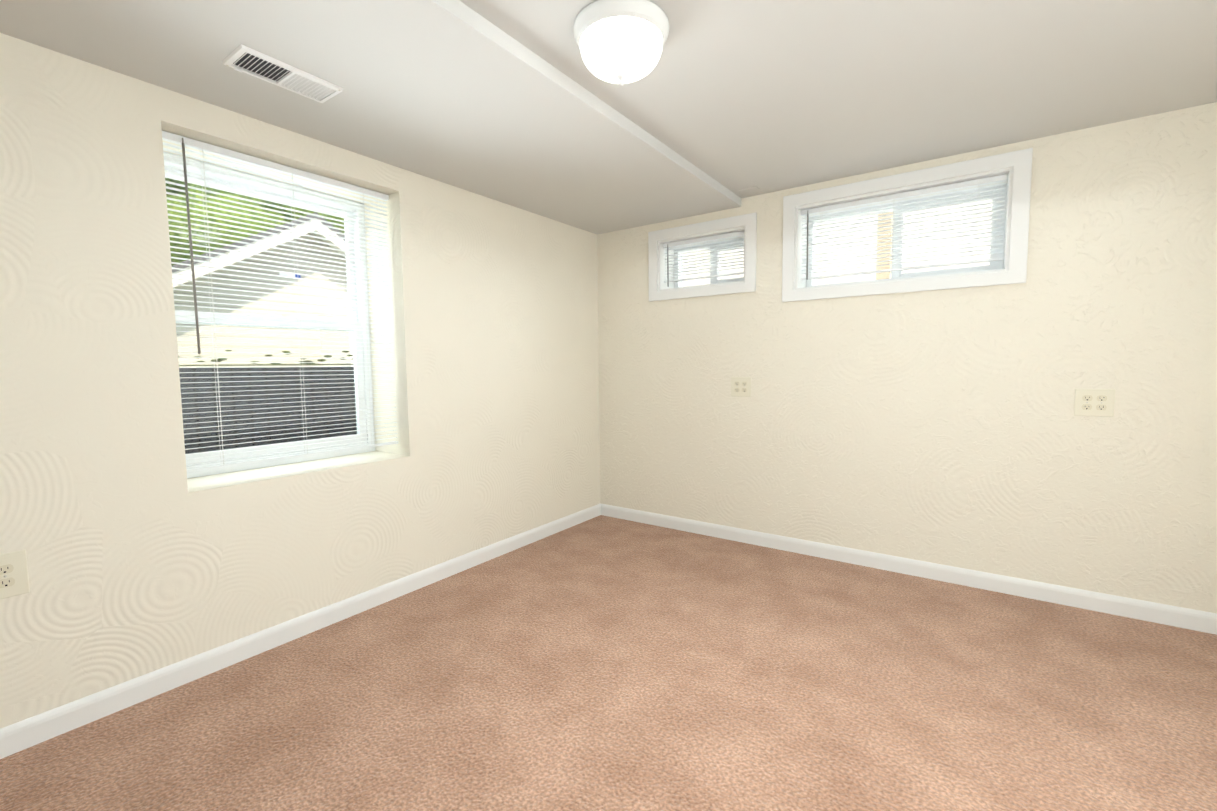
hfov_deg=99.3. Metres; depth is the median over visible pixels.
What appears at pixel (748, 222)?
window
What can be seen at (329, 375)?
fence
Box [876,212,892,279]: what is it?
posts
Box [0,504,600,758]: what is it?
baseboard
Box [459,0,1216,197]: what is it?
ceiling
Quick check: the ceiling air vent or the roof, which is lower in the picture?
the roof
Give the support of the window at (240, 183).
in the wall at (144, 555)
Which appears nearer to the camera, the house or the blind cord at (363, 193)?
the blind cord at (363, 193)
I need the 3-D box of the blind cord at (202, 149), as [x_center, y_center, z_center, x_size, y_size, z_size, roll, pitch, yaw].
[-1.476,-0.356,1.930,0.026,1.170,0.007,2,5,35]
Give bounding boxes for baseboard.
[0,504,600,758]
[600,503,1216,634]
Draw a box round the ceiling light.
[573,0,668,85]
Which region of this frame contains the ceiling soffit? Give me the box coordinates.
[0,0,740,233]
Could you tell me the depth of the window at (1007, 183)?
2.63 m
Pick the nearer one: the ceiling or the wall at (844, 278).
the ceiling
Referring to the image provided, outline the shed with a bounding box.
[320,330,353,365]
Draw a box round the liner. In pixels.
[658,226,744,290]
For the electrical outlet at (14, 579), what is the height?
0.129 m
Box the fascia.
[172,218,345,286]
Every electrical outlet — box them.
[0,550,29,598]
[731,377,750,396]
[1074,389,1114,416]
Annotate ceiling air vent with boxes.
[222,44,343,102]
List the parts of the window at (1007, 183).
glass, frame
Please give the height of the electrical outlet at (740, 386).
0.119 m
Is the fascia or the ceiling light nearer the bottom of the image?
the fascia
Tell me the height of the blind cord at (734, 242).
0.225 m
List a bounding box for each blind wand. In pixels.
[182,138,200,353]
[667,244,668,286]
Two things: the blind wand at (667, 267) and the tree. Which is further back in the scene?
the tree
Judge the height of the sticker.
0.025 m
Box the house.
[173,233,348,366]
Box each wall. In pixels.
[0,33,599,728]
[597,102,1216,613]
[683,200,1006,286]
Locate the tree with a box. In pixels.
[165,178,344,264]
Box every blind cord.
[200,149,223,465]
[289,174,307,453]
[360,193,374,443]
[734,242,734,272]
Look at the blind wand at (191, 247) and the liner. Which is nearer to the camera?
the blind wand at (191, 247)
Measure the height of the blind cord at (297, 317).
1.170 m
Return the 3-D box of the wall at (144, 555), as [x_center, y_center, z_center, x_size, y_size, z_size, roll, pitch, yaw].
[-1.510,-0.219,2.083,0.400,2.350,5.056,2,5,35]
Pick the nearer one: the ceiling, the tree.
the ceiling
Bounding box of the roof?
[172,212,344,272]
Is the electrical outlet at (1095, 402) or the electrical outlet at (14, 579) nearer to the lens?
the electrical outlet at (14, 579)
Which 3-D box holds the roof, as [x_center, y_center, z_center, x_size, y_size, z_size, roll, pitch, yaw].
[-5.599,-1.735,7.958,4.645,1.608,5.060,2,5,35]
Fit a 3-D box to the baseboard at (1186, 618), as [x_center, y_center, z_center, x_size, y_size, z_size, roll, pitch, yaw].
[1.344,0.830,2.850,3.450,0.082,0.013,2,5,35]
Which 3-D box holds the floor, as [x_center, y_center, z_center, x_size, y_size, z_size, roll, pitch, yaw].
[-0.028,1.075,1.139,4.000,0.120,5.056,2,5,35]
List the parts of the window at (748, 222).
small back window blind rails, frame, glass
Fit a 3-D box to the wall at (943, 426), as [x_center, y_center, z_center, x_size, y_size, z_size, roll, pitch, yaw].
[1.490,-0.309,2.857,3.600,2.350,0.320,2,5,35]
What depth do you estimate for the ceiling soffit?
1.76 m
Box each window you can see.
[162,131,397,478]
[648,212,756,300]
[782,148,1032,301]
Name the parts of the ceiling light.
lamp shade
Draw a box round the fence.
[178,350,356,453]
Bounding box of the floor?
[0,515,1216,810]
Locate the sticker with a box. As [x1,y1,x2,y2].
[279,272,300,277]
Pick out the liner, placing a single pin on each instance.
(662, 285)
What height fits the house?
3.270 m

